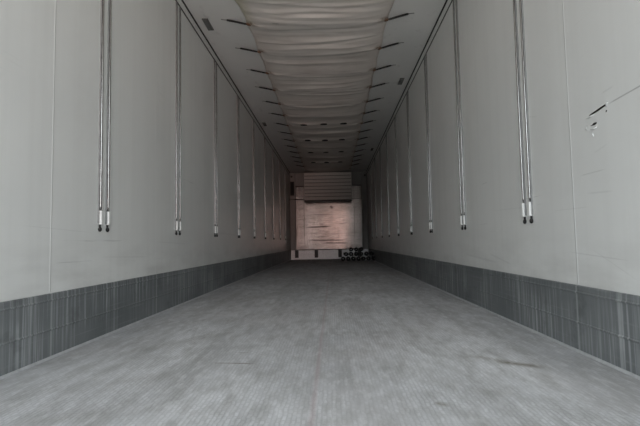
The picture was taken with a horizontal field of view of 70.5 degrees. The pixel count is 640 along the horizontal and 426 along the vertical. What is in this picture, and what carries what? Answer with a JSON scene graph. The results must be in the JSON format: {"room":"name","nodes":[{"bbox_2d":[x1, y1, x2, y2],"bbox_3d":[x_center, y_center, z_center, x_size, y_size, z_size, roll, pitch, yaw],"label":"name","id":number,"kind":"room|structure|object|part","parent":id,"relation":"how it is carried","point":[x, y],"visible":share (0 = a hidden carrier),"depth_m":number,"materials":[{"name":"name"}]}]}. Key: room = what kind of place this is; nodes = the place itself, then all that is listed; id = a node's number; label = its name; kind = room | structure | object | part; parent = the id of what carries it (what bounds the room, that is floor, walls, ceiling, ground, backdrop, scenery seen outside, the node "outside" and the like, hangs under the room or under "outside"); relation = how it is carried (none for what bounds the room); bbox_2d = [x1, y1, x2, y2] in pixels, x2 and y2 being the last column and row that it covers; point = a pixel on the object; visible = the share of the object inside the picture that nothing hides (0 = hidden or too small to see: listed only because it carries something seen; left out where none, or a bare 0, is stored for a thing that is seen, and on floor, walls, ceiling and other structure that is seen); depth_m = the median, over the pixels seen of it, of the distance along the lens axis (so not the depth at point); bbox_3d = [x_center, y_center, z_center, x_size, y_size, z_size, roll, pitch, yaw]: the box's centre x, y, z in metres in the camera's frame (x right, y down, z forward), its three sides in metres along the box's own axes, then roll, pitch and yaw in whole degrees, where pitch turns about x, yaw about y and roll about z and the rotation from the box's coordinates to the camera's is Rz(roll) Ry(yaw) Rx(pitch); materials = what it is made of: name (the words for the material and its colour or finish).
{"room":"cargo space","nodes":[
{"label":"cargo space","id":0,"kind":"room"},
{"bbox_2d":[0,0,290,301],"bbox_3d":[-1.207,-0.407,6.537,0.060,2.749,15.920,-1,-4,2],"label":"wall","id":1,"kind":"structure","parent":0,"point":[51,241],"depth_m":2.83,"materials":[{"name":"white plastic"}]},
{"bbox_2d":[98,0,104,231],"bbox_3d":[-1.285,-0.920,2.674,0.022,2.062,0.029,-1,-4,2],"label":"rail","id":2,"kind":"object","parent":1,"relation":"attached to","point":[101,77],"visible":1,"depth_m":2.64,"materials":[{"name":"metal"}]},
{"bbox_3d":[-1.286,-0.976,2.678,0.011,1.936,0.011,-3,-4,24],"label":"rod","id":3,"kind":"part","parent":2,"relation":"part of","materials":[{"name":"metal"}]},
{"bbox_2d":[105,0,111,231],"bbox_3d":[-1.282,-0.915,2.762,0.022,2.062,0.029,-1,-4,2],"label":"rail","id":4,"kind":"object","parent":1,"relation":"attached to","point":[107,213],"visible":1,"depth_m":2.73,"materials":[{"name":"metal"}]},
{"bbox_3d":[-1.283,-0.971,2.765,0.011,1.936,0.011,-3,-4,24],"label":"rod","id":5,"kind":"part","parent":4,"relation":"part of","materials":[{"name":"metal"}]},
{"bbox_2d":[0,250,290,379],"bbox_3d":[-1.145,0.810,6.426,0.021,0.304,15.859,-1,-4,2],"label":"baseboard","id":6,"kind":"structure","parent":1,"relation":"attached to","point":[34,330],"depth_m":2.53,"materials":[{"name":"metal"}]},
{"bbox_2d":[175,2,177,234],"bbox_3d":[-1.248,-0.838,3.947,0.022,2.062,0.029,-1,-4,2],"label":"rail","id":7,"kind":"object","parent":1,"relation":"attached to","point":[176,20],"visible":1,"depth_m":3.94,"materials":[{"name":"metal"}]},
{"bbox_3d":[-1.249,-0.894,3.950,0.011,1.936,0.011,0,-4,-21],"label":"rod","id":8,"kind":"part","parent":7,"relation":"part of","materials":[{"name":"metal"}]},
{"bbox_2d":[178,7,181,234],"bbox_3d":[-1.246,-0.832,4.034,0.022,2.062,0.029,-1,-4,2],"label":"rail","id":9,"kind":"object","parent":1,"relation":"attached to","point":[180,222],"visible":1,"depth_m":4.02,"materials":[{"name":"metal"}]},
{"bbox_3d":[-1.247,-0.888,4.038,0.011,1.936,0.011,0,-4,-21],"label":"rod","id":10,"kind":"part","parent":9,"relation":"part of","materials":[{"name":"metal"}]},
{"bbox_2d":[214,61,215,236],"bbox_3d":[-1.212,-0.756,5.220,0.022,2.062,0.029,-1,-4,2],"label":"rail","id":11,"kind":"object","parent":1,"relation":"attached to","point":[214,61],"visible":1,"depth_m":5.19,"materials":[{"name":"metal"}]},
{"bbox_2d":[216,64,217,236],"bbox_3d":[-1.209,-0.750,5.307,0.022,2.062,0.029,-1,-4,2],"label":"rail","id":12,"kind":"object","parent":1,"relation":"attached to","point":[216,64],"visible":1,"depth_m":5.28,"materials":[{"name":"metal"}]},
{"bbox_2d":[175,0,289,175],"bbox_3d":[-1.190,-1.744,6.593,0.026,0.074,15.859,-1,-4,2],"label":"trim","id":13,"kind":"structure","parent":1,"relation":"attached to","point":[181,3],"depth_m":5.53,"materials":[{"name":"grey metal"}]},
{"bbox_2d":[237,96,238,237],"bbox_3d":[-1.175,-0.673,6.492,0.022,2.062,0.029,-1,-4,2],"label":"rail","id":14,"kind":"object","parent":1,"relation":"attached to","point":[237,96],"visible":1,"depth_m":6.47,"materials":[{"name":"metal"}]},
{"bbox_2d":[238,97,240,237],"bbox_3d":[-1.173,-0.668,6.580,0.022,2.062,0.029,-1,-4,2],"label":"rail","id":15,"kind":"object","parent":1,"relation":"attached to","point":[238,97],"visible":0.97,"depth_m":6.58,"materials":[{"name":"metal"}]},
{"bbox_3d":[-1.173,-0.724,6.584,0.011,1.936,0.011,-3,-4,24],"label":"rod","id":16,"kind":"part","parent":15,"relation":"part of","materials":[{"name":"metal"}]},
{"bbox_2d":[252,119,254,237],"bbox_3d":[-1.138,-0.591,7.765,0.022,2.062,0.029,-1,-4,2],"label":"rail","id":17,"kind":"object","parent":1,"relation":"attached to","point":[252,119],"visible":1,"depth_m":7.75,"materials":[{"name":"metal"}]},
{"bbox_3d":[-1.139,-0.647,7.769,0.011,1.936,0.011,-3,-4,24],"label":"rod","id":18,"kind":"part","parent":17,"relation":"part of","materials":[{"name":"metal"}]},
{"bbox_2d":[253,121,255,235],"bbox_3d":[-1.136,-0.586,7.853,0.022,2.062,0.029,-1,-4,2],"label":"rail","id":19,"kind":"object","parent":1,"relation":"attached to","point":[253,121],"visible":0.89,"depth_m":7.84,"materials":[{"name":"metal"}]},
{"bbox_3d":[-1.137,-0.641,7.856,0.011,1.936,0.011,0,-4,-21],"label":"rod","id":20,"kind":"part","parent":19,"relation":"part of","materials":[{"name":"metal"}]},
{"bbox_2d":[264,137,265,238],"bbox_3d":[-1.102,-0.509,9.038,0.022,2.062,0.029,-1,-4,2],"label":"rail","id":21,"kind":"object","parent":1,"relation":"attached to","point":[264,137],"visible":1,"depth_m":9.03,"materials":[{"name":"metal"}]},
{"bbox_2d":[265,161,266,236],"bbox_3d":[-1.099,-0.503,9.126,0.022,2.062,0.029,-1,-4,2],"label":"rail","id":22,"kind":"object","parent":1,"relation":"attached to","point":[265,161],"visible":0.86,"depth_m":9.11,"materials":[{"name":"metal"}]},
{"bbox_3d":[-1.100,-0.559,9.129,0.011,1.936,0.011,0,-4,-21],"label":"rod","id":23,"kind":"part","parent":22,"relation":"part of","materials":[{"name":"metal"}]},
{"bbox_2d":[272,149,273,239],"bbox_3d":[-1.065,-0.427,10.311,0.022,2.062,0.029,-1,-4,2],"label":"rail","id":24,"kind":"object","parent":1,"relation":"attached to","point":[272,149],"visible":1,"depth_m":10.29,"materials":[{"name":"metal"}]},
{"bbox_2d":[273,151,274,237],"bbox_3d":[-1.063,-0.421,10.399,0.022,2.062,0.029,-1,-4,2],"label":"rail","id":25,"kind":"object","parent":1,"relation":"attached to","point":[273,151],"visible":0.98,"depth_m":10.42,"materials":[{"name":"metal"}]},
{"bbox_2d":[279,160,280,239],"bbox_3d":[-1.029,-0.344,11.584,0.022,2.062,0.029,-1,-4,2],"label":"rail","id":26,"kind":"object","parent":1,"relation":"attached to","point":[279,160],"visible":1,"depth_m":11.59,"materials":[{"name":"metal"}]},
{"bbox_2d":[280,204,280,238],"bbox_3d":[-1.026,-0.339,11.671,0.022,2.062,0.029,-1,-4,2],"label":"rail","id":27,"kind":"object","parent":1,"relation":"attached to","point":[280,204],"visible":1,"depth_m":11.63,"materials":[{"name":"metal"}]},
{"bbox_2d":[284,168,285,239],"bbox_3d":[-0.992,-0.262,12.856,0.022,2.062,0.029,-1,-4,2],"label":"rail","id":28,"kind":"object","parent":1,"relation":"attached to","point":[284,168],"visible":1,"depth_m":12.83,"materials":[{"name":"metal"}]},
{"bbox_2d":[183,0,445,172],"bbox_3d":[0.031,-1.849,6.595,2.590,0.090,15.920,-1,-4,2],"label":"ceiling","id":29,"kind":"structure","parent":0,"point":[414,30],"depth_m":5.65,"materials":[{"name":"white laminate"}]},
{"bbox_2d":[202,18,213,30],"bbox_3d":[-1.134,-1.905,4.582,0.060,0.017,0.240,-1,-4,2],"label":"recessed light","id":30,"kind":"object","parent":29,"relation":"in","point":[208,25],"visible":1,"depth_m":4.56,"materials":[{"name":"grey plastic"}]},
{"bbox_2d":[221,19,250,25],"bbox_3d":[-0.836,-1.894,4.501,0.294,0.062,0.039,-1,-4,-6],"label":"strap","id":31,"kind":"object","parent":29,"relation":"attached to","point":[243,23],"visible":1,"depth_m":4.50,"materials":[{"name":"fabric"}]},
{"bbox_2d":[238,48,260,52],"bbox_3d":[-0.817,-1.852,5.156,0.294,0.062,0.039,-1,-4,-5],"label":"strap","id":32,"kind":"object","parent":29,"relation":"attached to","point":[238,48],"visible":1,"depth_m":5.15,"materials":[{"name":"fabric"}]},
{"bbox_2d":[246,69,268,73],"bbox_3d":[-0.798,-1.810,5.801,0.294,0.062,0.039,-1,-4,-7],"label":"strap","id":33,"kind":"object","parent":29,"relation":"attached to","point":[246,69],"visible":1,"depth_m":5.79,"materials":[{"name":"fabric"}]},
{"bbox_2d":[235,0,394,171],"bbox_3d":[0.058,-1.690,7.566,1.536,0.098,12.480,-1,-4,2],"label":"air duct","id":34,"kind":"object","parent":29,"relation":"hanging from","point":[319,57],"visible":0.98,"depth_m":5.47,"materials":[{"name":"white fabric"}]},
{"bbox_2d":[373,65,392,70],"bbox_3d":[0.814,-1.843,5.751,0.294,0.062,0.039,-2,-4,13],"label":"strap","id":35,"kind":"object","parent":29,"relation":"attached to","point":[388,65],"visible":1,"depth_m":5.75,"materials":[{"name":"fabric"}]},
{"bbox_2d":[378,42,403,49],"bbox_3d":[0.796,-1.885,5.105,0.294,0.062,0.039,-2,-4,11],"label":"strap","id":36,"kind":"object","parent":29,"relation":"attached to","point":[401,42],"visible":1,"depth_m":5.10,"materials":[{"name":"fabric"}]},
{"bbox_2d":[384,13,413,21],"bbox_3d":[0.778,-1.927,4.452,0.294,0.062,0.039,-2,-4,10],"label":"strap","id":37,"kind":"object","parent":29,"relation":"attached to","point":[402,15],"visible":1,"depth_m":4.45,"materials":[{"name":"fabric"}]},
{"bbox_2d":[398,78,403,84],"bbox_3d":[1.130,-1.833,6.316,0.060,0.017,0.240,-1,-4,2],"label":"recessed light","id":38,"kind":"object","parent":29,"relation":"in","point":[401,80],"visible":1,"depth_m":6.29,"materials":[{"name":"grey plastic"}]},
{"bbox_2d":[0,258,639,425],"bbox_3d":[0.083,1.009,6.409,2.590,0.140,15.920,-1,-4,2],"label":"floor","id":39,"kind":"structure","parent":0,"point":[309,342],"depth_m":1.88,"materials":[{"name":"metal"}]},
{"bbox_2d":[291,185,368,259],"bbox_3d":[0.282,0.280,14.188,2.410,2.317,0.163,-1,-4,2],"label":"bulkhead","id":40,"kind":"object","parent":39,"relation":"on","point":[327,230],"visible":0.84,"depth_m":14.23,"materials":[{"name":"metal"}]},
{"bbox_2d":[304,172,351,202],"bbox_3d":[0.246,-0.793,14.013,1.450,0.889,0.552,-1,-4,2],"label":"refrigeration unit","id":41,"kind":"object","parent":40,"relation":"attached to","point":[319,187],"visible":1,"depth_m":13.75,"materials":[{"name":"grey metal"}]},
{"bbox_2d":[290,172,368,252],"bbox_3d":[0.284,0.079,14.413,2.470,2.749,0.060,-1,-4,2],"label":"wall","id":42,"kind":"structure","parent":0,"point":[355,176],"depth_m":14.44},
{"bbox_2d":[290,173,295,249],"bbox_3d":[-0.855,0.102,14.353,0.155,2.736,0.119,-1,-4,2],"label":"post","id":43,"kind":"object","parent":42,"relation":"attached to","point":[292,202],"visible":0.76,"depth_m":14.29,"materials":[{"name":"grey metal"}]},
{"bbox_2d":[290,182,293,195],"bbox_3d":[-0.881,-0.772,14.342,0.120,0.440,0.019,-1,-4,2],"label":"vent grille","id":44,"kind":"object","parent":43,"relation":"attached to","point":[291,183],"visible":1,"depth_m":14.34,"materials":[{"name":"black metal"}]},
{"bbox_2d":[361,171,367,248],"bbox_3d":[1.419,0.056,14.291,0.155,2.736,0.119,-1,-4,2],"label":"post","id":45,"kind":"object","parent":42,"relation":"attached to","point":[363,178],"visible":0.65,"depth_m":14.25,"materials":[{"name":"grey metal"}]},
{"bbox_2d":[367,0,639,295],"bbox_3d":[1.316,-0.458,6.468,0.069,2.749,15.920,-1,-4,2],"label":"wall","id":46,"kind":"structure","parent":0,"point":[583,56],"depth_m":2.53,"materials":[{"name":"white plastic"}]},
{"bbox_2d":[370,166,372,237],"bbox_3d":[1.458,-0.311,12.789,0.022,2.062,0.029,-1,-4,2],"label":"rail","id":47,"kind":"object","parent":46,"relation":"attached to","point":[370,166],"visible":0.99,"depth_m":12.78,"materials":[{"name":"metal"}]},
{"bbox_2d":[375,168,376,235],"bbox_3d":[1.422,-0.394,11.516,0.022,2.062,0.029,-1,-4,2],"label":"rail","id":48,"kind":"object","parent":46,"relation":"attached to","point":[375,168],"visible":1,"depth_m":11.49,"materials":[{"name":"metal"}]},
{"bbox_2d":[379,148,381,235],"bbox_3d":[1.388,-0.470,10.331,0.022,2.062,0.029,-1,-4,2],"label":"rail","id":49,"kind":"object","parent":46,"relation":"attached to","point":[379,148],"visible":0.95,"depth_m":10.33,"materials":[{"name":"metal"}]},
{"bbox_2d":[380,149,382,237],"bbox_3d":[1.385,-0.476,10.243,0.022,2.062,0.029,-1,-4,2],"label":"rail","id":50,"kind":"object","parent":46,"relation":"attached to","point":[380,149],"visible":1,"depth_m":10.23,"materials":[{"name":"metal"}]},
{"bbox_2d":[386,141,388,234],"bbox_3d":[1.351,-0.553,9.059,0.022,2.062,0.029,-1,-4,2],"label":"rail","id":51,"kind":"object","parent":46,"relation":"attached to","point":[386,141],"visible":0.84,"depth_m":9.05,"materials":[{"name":"metal"}]},
{"bbox_2d":[386,134,389,236],"bbox_3d":[1.349,-0.558,8.971,0.022,2.062,0.029,-1,-4,2],"label":"rail","id":52,"kind":"object","parent":46,"relation":"attached to","point":[386,134],"visible":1,"depth_m":8.95,"materials":[{"name":"metal"}]},
{"bbox_3d":[1.348,-0.614,8.974,0.011,1.936,0.011,-3,-4,24],"label":"rod","id":53,"kind":"part","parent":52,"relation":"part of","materials":[{"name":"metal"}]},
{"bbox_2d":[394,117,398,235],"bbox_3d":[1.315,-0.635,7.786,0.022,2.062,0.029,-1,-4,2],"label":"rail","id":54,"kind":"object","parent":46,"relation":"attached to","point":[394,117],"visible":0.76,"depth_m":7.78,"materials":[{"name":"metal"}]},
{"bbox_2d":[395,115,399,235],"bbox_3d":[1.312,-0.641,7.698,0.022,2.062,0.029,-1,-4,2],"label":"rail","id":55,"kind":"object","parent":46,"relation":"attached to","point":[395,115],"visible":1,"depth_m":7.68,"materials":[{"name":"metal"}]},
{"bbox_2d":[366,0,451,172],"bbox_3d":[1.253,-1.793,6.526,0.026,0.074,15.859,-1,-4,2],"label":"trim","id":56,"kind":"structure","parent":46,"relation":"attached to","point":[447,3],"depth_m":5.63,"materials":[{"name":"grey metal"}]},
{"bbox_2d":[406,93,411,234],"bbox_3d":[1.278,-0.717,6.513,0.022,2.062,0.029,-1,-4,2],"label":"rail","id":57,"kind":"object","parent":46,"relation":"attached to","point":[406,93],"visible":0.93,"depth_m":6.51,"materials":[{"name":"metal"}]},
{"bbox_2d":[407,91,412,234],"bbox_3d":[1.276,-0.723,6.425,0.022,2.062,0.029,-1,-4,2],"label":"rail","id":58,"kind":"object","parent":46,"relation":"attached to","point":[407,91],"visible":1,"depth_m":6.41,"materials":[{"name":"metal"}]},
{"bbox_2d":[424,57,430,232],"bbox_3d":[1.242,-0.800,5.240,0.022,2.062,0.029,-1,-4,2],"label":"rail","id":59,"kind":"object","parent":46,"relation":"attached to","point":[424,57],"visible":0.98,"depth_m":5.23,"materials":[{"name":"metal"}]},
{"bbox_2d":[425,53,432,232],"bbox_3d":[1.239,-0.805,5.152,0.022,2.062,0.029,-1,-4,2],"label":"rail","id":60,"kind":"object","parent":46,"relation":"attached to","point":[431,222],"visible":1,"depth_m":5.14,"materials":[{"name":"metal"}]},
{"bbox_2d":[452,0,462,229],"bbox_3d":[1.205,-0.882,3.967,0.022,2.062,0.029,-1,-4,2],"label":"rail","id":61,"kind":"object","parent":46,"relation":"attached to","point":[453,1],"visible":1,"depth_m":3.96,"materials":[{"name":"metal"}]},
{"bbox_2d":[455,0,465,229],"bbox_3d":[1.202,-0.888,3.879,0.022,2.062,0.029,-1,-4,2],"label":"rail","id":62,"kind":"object","parent":46,"relation":"attached to","point":[456,1],"visible":1,"depth_m":3.87,"materials":[{"name":"metal"}]},
{"bbox_2d":[368,249,639,379],"bbox_3d":[1.302,0.760,6.359,0.021,0.304,15.859,-1,-4,2],"label":"baseboard","id":63,"kind":"structure","parent":46,"relation":"attached to","point":[603,326],"depth_m":2.32,"materials":[{"name":"metal"}]},
{"bbox_2d":[513,0,526,223],"bbox_3d":[1.168,-0.964,2.694,0.022,2.062,0.029,-1,-4,2],"label":"rail","id":64,"kind":"object","parent":46,"relation":"attached to","point":[523,204],"visible":1,"depth_m":2.66,"materials":[{"name":"metal"}]},
{"bbox_2d":[519,0,532,222],"bbox_3d":[1.166,-0.970,2.607,0.022,2.062,0.029,-1,-4,2],"label":"rail","id":65,"kind":"object","parent":46,"relation":"attached to","point":[530,203],"visible":1,"depth_m":2.57,"materials":[{"name":"metal"}]}
]}

